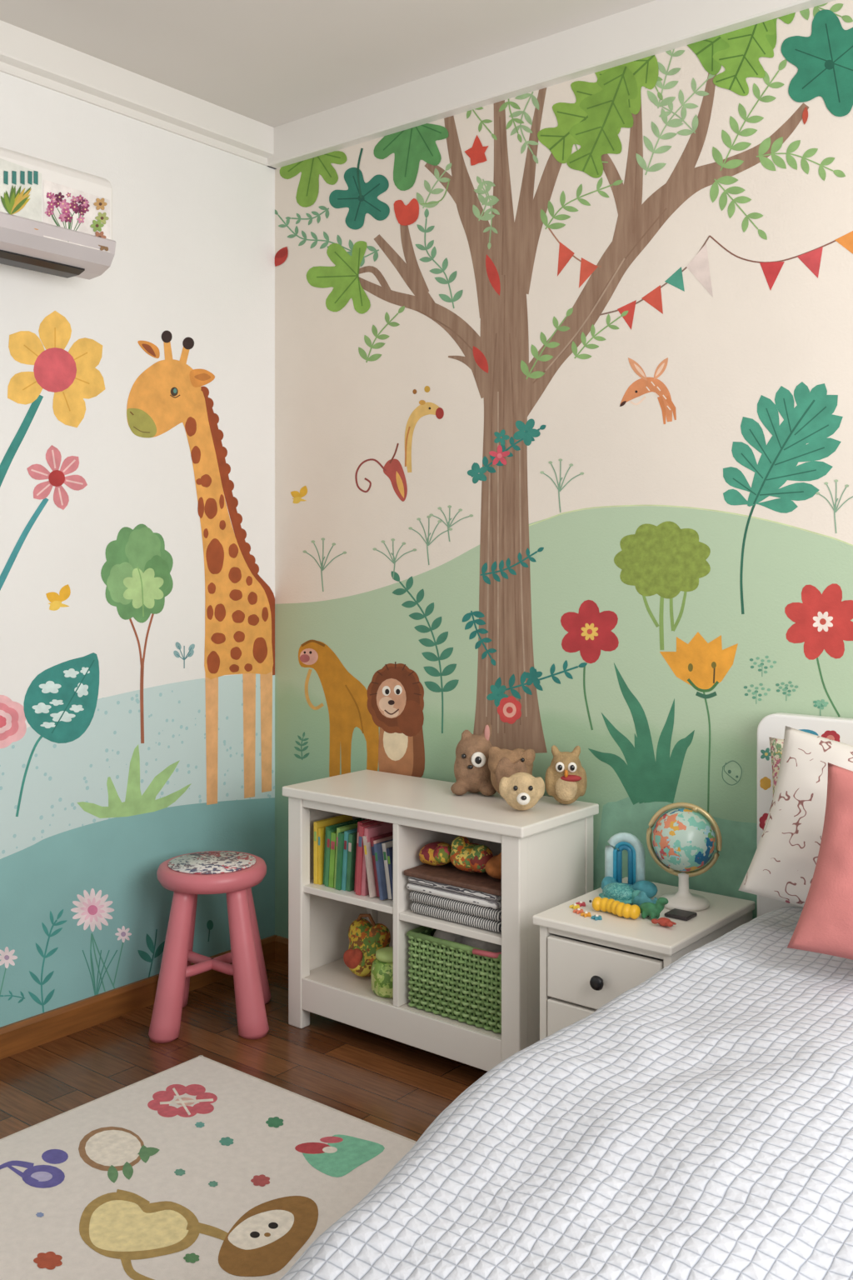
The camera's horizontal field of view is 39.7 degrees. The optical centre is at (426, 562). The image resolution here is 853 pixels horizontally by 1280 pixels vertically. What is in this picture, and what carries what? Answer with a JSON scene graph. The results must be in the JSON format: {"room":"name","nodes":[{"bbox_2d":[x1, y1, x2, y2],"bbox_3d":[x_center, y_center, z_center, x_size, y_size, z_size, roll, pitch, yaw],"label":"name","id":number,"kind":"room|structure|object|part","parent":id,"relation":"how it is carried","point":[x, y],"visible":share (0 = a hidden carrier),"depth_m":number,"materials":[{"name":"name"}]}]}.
{"room":"child's bedroom","nodes":[
{"label":"child's bedroom","id":0,"kind":"room"},
{"bbox_2d":[0,71,274,728],"bbox_3d":[-1.522,-0.102,2.501,0.120,2.685,3.420,0,0,39],"label":"wall","id":1,"kind":"structure","parent":0,"point":[193,222],"depth_m":3.28,"materials":[{"name":"paint"}]},
{"bbox_2d":[0,146,115,279],"bbox_3d":[-1.133,-0.851,2.718,0.213,0.247,0.846,0,0,39],"label":"air conditioner","id":2,"kind":"object","parent":1,"relation":"attached to","point":[56,219],"visible":1,"depth_m":2.86,"materials":[{"name":"plastic"}]},
{"bbox_2d":[0,20,274,168],"bbox_3d":[-1.499,-1.288,2.405,0.036,0.111,3.300,0,0,39],"label":"trim","id":3,"kind":"structure","parent":1,"relation":"attached to","point":[25,55],"depth_m":3.23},
{"bbox_2d":[0,310,274,1027],"bbox_3d":[-1.124,0.289,2.897,0.001,1.903,2.094,0,0,39],"label":"mural","id":4,"kind":"object","parent":1,"relation":"attached to","point":[96,794],"visible":1,"depth_m":3.27,"materials":[{"name":"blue paint"}]},
{"bbox_2d":[0,445,87,589],"bbox_3d":[-1.010,-0.074,3.038,0.001,0.465,0.322,0,0,39],"label":"flower","id":5,"kind":"object","parent":4,"relation":"on","point":[70,464],"depth_m":3.07,"materials":[{"name":"paint"}]},
{"bbox_2d":[0,310,105,486],"bbox_3d":[-0.997,-0.363,3.054,0.001,0.592,0.395,0,0,39],"label":"flower","id":6,"kind":"object","parent":4,"relation":"on","point":[72,376],"depth_m":3.09,"materials":[{"name":"paint"}]},
{"bbox_2d":[0,935,277,1059],"bbox_3d":[-1.507,1.204,2.412,0.016,0.074,3.300,0,0,39],"label":"baseboard","id":7,"kind":"structure","parent":1,"relation":"attached to","point":[16,1037],"depth_m":3.15,"materials":[{"name":"brown wood"}]},
{"bbox_2d":[0,960,487,1141],"bbox_3d":[-0.152,1.291,1.316,3.500,0.100,3.300,0,0,39],"label":"floor","id":8,"kind":"structure","parent":0,"point":[398,1087],"depth_m":2.92,"materials":[{"name":"brown wood"}]},
{"bbox_2d":[0,1055,416,1279],"bbox_3d":[-0.698,1.233,1.858,1.150,0.014,1.855,0,0,39],"label":"rug","id":9,"kind":"object","parent":8,"relation":"on","point":[200,1167],"visible":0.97,"depth_m":2.34,"materials":[{"name":"beige fabric"}]},
{"bbox_2d":[148,850,271,1043],"bbox_3d":[-0.583,1.028,3.208,0.313,0.427,0.313,0,0,-6],"label":"stool","id":10,"kind":"object","parent":8,"relation":"on","point":[234,874],"visible":1,"depth_m":3.10,"materials":[{"name":"pink plastic"}]},
{"bbox_3d":[-0.668,1.046,3.103,0.079,0.390,0.138,0,0,39],"label":"leg","id":11,"kind":"part","parent":10,"relation":"part of","materials":[{"name":"pink plastic"}]},
{"bbox_3d":[-0.688,1.046,3.293,0.137,0.390,0.080,0,0,39],"label":"leg","id":12,"kind":"part","parent":10,"relation":"part of","materials":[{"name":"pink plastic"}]},
{"bbox_3d":[-0.583,0.844,3.208,0.294,0.055,0.294,0,0,39],"label":"seat","id":13,"kind":"part","parent":10,"relation":"part of","materials":[{"name":"pink plastic"}]},
{"bbox_3d":[-0.477,1.046,3.123,0.137,0.390,0.080,0,0,39],"label":"leg","id":14,"kind":"part","parent":10,"relation":"part of","materials":[{"name":"pink plastic"}]},
{"bbox_3d":[-0.497,1.046,3.313,0.079,0.390,0.138,0,0,39],"label":"leg","id":15,"kind":"part","parent":10,"relation":"part of","materials":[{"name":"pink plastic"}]},
{"bbox_2d":[282,769,599,1071],"bbox_3d":[0.021,0.921,3.054,0.780,0.640,0.340,0,0,39],"label":"bookcase","id":16,"kind":"object","parent":8,"relation":"on","point":[546,848],"visible":0.69,"depth_m":2.94,"materials":[{"name":"paint"}]},
{"bbox_3d":[-0.342,0.934,3.167,0.050,0.613,0.035,0,0,39],"label":"corner post","id":17,"kind":"part","parent":16,"relation":"part of","materials":[{"name":"paint"}]},
{"bbox_3d":[-0.259,0.909,3.288,0.018,0.563,0.256,0,0,39],"label":"panel","id":18,"kind":"part","parent":16,"relation":"part of","materials":[{"name":"paint"}]},
{"bbox_3d":[-0.120,0.870,3.173,0.342,0.018,0.307,0,0,39],"label":"shelf","id":19,"kind":"part","parent":16,"relation":"part of","materials":[{"name":"paint"}]},
{"bbox_2d":[314,815,393,899],"bbox_3d":[-0.150,0.768,3.131,0.278,0.186,0.159,0,0,39],"label":"books","id":20,"kind":"object","parent":16,"relation":"on","point":[350,854],"visible":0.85,"depth_m":3.09,"materials":[{"name":"multicoloured paper"}]},
{"bbox_2d":[343,913,390,976],"bbox_3d":[-0.159,1.022,3.154,0.132,0.170,0.119,0,0,39],"label":"bag","id":21,"kind":"object","parent":16,"relation":"on","point":[366,937],"visible":0.79,"depth_m":3.12,"materials":[{"name":"multicoloured fabric"}]},
{"bbox_3d":[-0.162,0.934,3.398,0.040,0.613,0.035,0,0,39],"label":"corner post","id":22,"kind":"part","parent":16,"relation":"part of","materials":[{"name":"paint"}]},
{"bbox_2d":[370,946,393,998],"bbox_3d":[-0.090,1.049,3.034,0.106,0.112,0.106,0,0,39],"label":"jar","id":23,"kind":"object","parent":16,"relation":"on","point":[382,970],"visible":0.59,"depth_m":3.00,"materials":[{"name":"green ceramic"}]},
{"bbox_3d":[-0.090,1.005,3.034,0.082,0.024,0.082,0,0,39],"label":"jar lid","id":24,"kind":"part","parent":23,"relation":"part of","materials":[{"name":"green plastic"}]},
{"bbox_3d":[-0.072,0.639,2.943,0.649,0.023,0.018,0,0,39],"label":"rail","id":25,"kind":"part","parent":16,"relation":"part of","materials":[{"name":"paint"}]},
{"bbox_3d":[-0.076,1.147,2.938,0.649,0.083,0.010,0,0,39],"label":"rail","id":26,"kind":"part","parent":16,"relation":"part of","materials":[{"name":"paint"}]},
{"bbox_3d":[0.023,1.117,3.060,0.706,0.023,0.303,0,0,39],"label":"shelf","id":27,"kind":"part","parent":16,"relation":"part of","materials":[{"name":"white wood"}]},
{"bbox_3d":[0.122,0.904,3.182,0.668,0.553,0.009,0,0,39],"label":"panel","id":28,"kind":"part","parent":16,"relation":"part of","materials":[{"name":"white wood"}]},
{"bbox_3d":[0.162,0.880,2.945,0.346,0.018,0.307,0,0,39],"label":"shelf","id":29,"kind":"part","parent":16,"relation":"part of","materials":[{"name":"paint"}]},
{"bbox_2d":[404,861,501,932],"bbox_3d":[0.126,0.817,2.927,0.297,0.104,0.219,0,0,39],"label":"folded blankets","id":30,"kind":"object","parent":16,"relation":"on","point":[447,892],"visible":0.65,"depth_m":2.85,"materials":[{"name":"fabric"}]},
{"bbox_2d":[419,835,501,879],"bbox_3d":[0.106,0.717,2.908,0.288,0.087,0.100,0,0,39],"label":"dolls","id":31,"kind":"object","parent":30,"relation":"on","point":[465,855],"visible":0.84,"depth_m":2.87,"materials":[{"name":"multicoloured fabric"}]},
{"bbox_2d":[406,925,501,1033],"bbox_3d":[0.149,1.002,2.947,0.306,0.206,0.282,0,0,39],"label":"woven basket","id":32,"kind":"object","parent":16,"relation":"on","point":[453,976],"visible":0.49,"depth_m":2.85,"materials":[{"name":"green wicker"}]},
{"bbox_3d":[0.167,0.923,2.786,0.118,0.014,0.047,0,0,0],"label":"handle","id":33,"kind":"part","parent":32,"relation":"part of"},
{"bbox_2d":[450,723,496,795],"bbox_3d":[0.125,0.510,3.071,0.119,0.182,0.109,0,0,6],"label":"plush bear","id":34,"kind":"object","parent":16,"relation":"on","point":[472,771],"visible":0.92,"depth_m":3.04},
{"bbox_2d":[488,746,535,794],"bbox_3d":[0.217,0.533,3.001,0.121,0.133,0.093,0,0,6],"label":"plush bear","id":35,"kind":"object","parent":16,"relation":"on","point":[502,762],"visible":0.7,"depth_m":2.97,"materials":[{"name":"fabric"}]},
{"bbox_3d":[0.203,0.934,2.726,0.052,0.613,0.035,0,0,39],"label":"corner post","id":36,"kind":"part","parent":16,"relation":"part of","materials":[{"name":"paint"}]},
{"bbox_2d":[499,772,544,809],"bbox_3d":[0.232,0.553,2.851,0.092,0.090,0.092,0,0,-43],"label":"plush bear","id":37,"kind":"object","parent":16,"relation":"on","point":[522,791],"visible":1,"depth_m":2.83},
{"bbox_3d":[0.306,0.912,2.831,0.019,0.568,0.256,0,0,39],"label":"panel","id":38,"kind":"part","parent":16,"relation":"part of","materials":[{"name":"paint"}]},
{"bbox_2d":[545,745,587,804],"bbox_3d":[0.345,0.527,2.921,0.103,0.146,0.081,0,0,6],"label":"owl","id":39,"kind":"object","parent":16,"relation":"on","point":[566,780],"visible":1,"depth_m":2.90,"materials":[{"name":"fabric"}]},
{"bbox_3d":[0.392,0.934,2.950,0.040,0.613,0.035,0,0,39],"label":"corner post","id":40,"kind":"part","parent":16,"relation":"part of","materials":[{"name":"paint"}]},
{"bbox_2d":[280,712,852,1279],"bbox_3d":[0.560,0.788,1.491,1.172,0.905,2.092,0,0,39],"label":"bed","id":41,"kind":"object","parent":8,"relation":"on","point":[697,1124],"visible":0.94,"depth_m":1.45,"materials":[{"name":"white fabric"}]},
{"bbox_2d":[280,906,852,1279],"bbox_3d":[0.524,0.911,1.444,1.160,0.420,1.973,0,0,39],"label":"quilt","id":42,"kind":"object","parent":41,"relation":"on","point":[697,1124],"depth_m":1.44,"materials":[{"name":"fabric"}]},
{"bbox_2d":[769,736,784,795],"bbox_3d":[0.934,0.546,2.413,0.501,0.328,0.106,0,0,42],"label":"floral pillow","id":43,"kind":"object","parent":41,"relation":"on","point":[776,744],"visible":0.05,"depth_m":2.56,"materials":[{"name":"multicoloured fabric"}]},
{"bbox_2d":[738,725,852,907],"bbox_3d":[0.903,0.538,2.247,0.582,0.400,0.192,0,0,34],"label":"print pillow","id":44,"kind":"object","parent":41,"relation":"on","point":[782,867],"visible":0.73,"depth_m":2.32,"materials":[{"name":"white fabric"}]},
{"bbox_3d":[1.206,0.788,2.290,1.172,0.905,0.038,0,0,39],"label":"headboard","id":45,"kind":"part","parent":41,"relation":"part of","materials":[{"name":"white paint"}]},
{"bbox_2d":[787,762,852,959],"bbox_3d":[0.858,0.551,2.022,0.432,0.369,0.194,0,0,31],"label":"cushion","id":46,"kind":"object","parent":41,"relation":"on","point":[825,924],"visible":1,"depth_m":2.05,"materials":[{"name":"pink fabric"}]},
{"bbox_2d":[532,877,754,1039],"bbox_3d":[0.483,1.006,2.621,0.335,0.471,0.432,0,0,39],"label":"nightstand","id":47,"kind":"object","parent":8,"relation":"on","point":[586,963],"visible":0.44,"depth_m":2.52,"materials":[{"name":"paint"}]},
{"bbox_3d":[0.373,1.004,2.480,0.273,0.114,0.018,0,0,39],"label":"drawer","id":48,"kind":"part","parent":47,"relation":"part of","materials":[{"name":"paint"}]},
{"bbox_3d":[0.358,0.876,2.462,0.031,0.031,0.028,0,0,39],"label":"drawer knob","id":49,"kind":"part","parent":47,"relation":"part of","materials":[{"name":"black plastic"}]},
{"bbox_3d":[0.373,0.876,2.480,0.273,0.130,0.018,0,0,39],"label":"drawer","id":50,"kind":"part","parent":47,"relation":"part of","materials":[{"name":"paint"}]},
{"bbox_3d":[0.378,0.798,2.486,0.280,0.016,0.014,0,0,39],"label":"rail","id":51,"kind":"part","parent":47,"relation":"part of","materials":[{"name":"paint"}]},
{"bbox_2d":[601,832,657,897],"bbox_3d":[0.469,0.699,2.727,0.133,0.142,0.064,0,0,22],"label":"toy","id":52,"kind":"object","parent":47,"relation":"on","point":[630,842],"visible":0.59,"depth_m":2.73,"materials":[{"name":"blue plastic"}]},
{"bbox_2d":[570,882,697,926],"bbox_3d":[0.446,0.744,2.588,0.256,0.051,0.187,0,0,39],"label":"toys","id":53,"kind":"object","parent":47,"relation":"on","point":[617,898],"visible":1,"depth_m":2.57,"materials":[{"name":"multicoloured plastic"}]},
{"bbox_2d":[646,802,722,911],"bbox_3d":[0.579,0.655,2.655,0.140,0.230,0.140,0,0,-19],"label":"globe","id":54,"kind":"object","parent":47,"relation":"on","point":[683,842],"visible":1,"depth_m":2.62},
{"bbox_2d":[0,0,655,127],"bbox_3d":[-0.152,-1.394,1.316,3.500,0.100,3.300,0,0,39],"label":"ceiling","id":55,"kind":"structure","parent":0,"point":[273,63],"depth_m":3.02,"materials":[{"name":"paint"}]},
{"bbox_2d":[275,0,852,604],"bbox_3d":[0.923,-0.102,2.646,3.500,2.685,0.120,0,0,39],"label":"wall","id":56,"kind":"structure","parent":0,"point":[336,411],"depth_m":3.01,"materials":[{"name":"paint"}]},
{"bbox_2d":[275,935,288,964],"bbox_3d":[0.887,1.204,2.588,3.484,0.074,0.016,0,0,39],"label":"baseboard","id":57,"kind":"structure","parent":56,"relation":"attached to","point":[281,942],"depth_m":3.66,"materials":[{"name":"brown wood"}]},
{"bbox_2d":[267,0,836,169],"bbox_3d":[0.873,-1.288,2.584,3.500,0.111,0.040,0,0,39],"label":"trim","id":58,"kind":"structure","parent":56,"relation":"attached to","point":[657,27],"depth_m":3.06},
{"bbox_2d":[275,2,852,938],"bbox_3d":[0.818,-0.058,2.653,3.366,2.595,0.002,0,0,39],"label":"mural","id":59,"kind":"object","parent":56,"relation":"attached to","point":[657,642],"visible":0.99,"depth_m":2.98,"materials":[{"name":"green paint"}]},
{"bbox_3d":[0.411,0.259,2.982,0.171,0.329,0.001,0,0,39],"label":"red flower","id":60,"kind":"part","parent":59,"relation":"part of","materials":[{"name":"paint"}]},
{"bbox_3d":[0.643,0.391,2.795,0.201,0.455,0.001,0,0,39],"label":"crown flower","id":61,"kind":"part","parent":59,"relation":"part of","materials":[{"name":"paint"}]},
{"bbox_3d":[0.875,0.193,2.607,0.170,0.292,0.001,0,0,39],"label":"red flower","id":62,"kind":"part","parent":59,"relation":"part of","materials":[{"name":"paint"}]}
]}

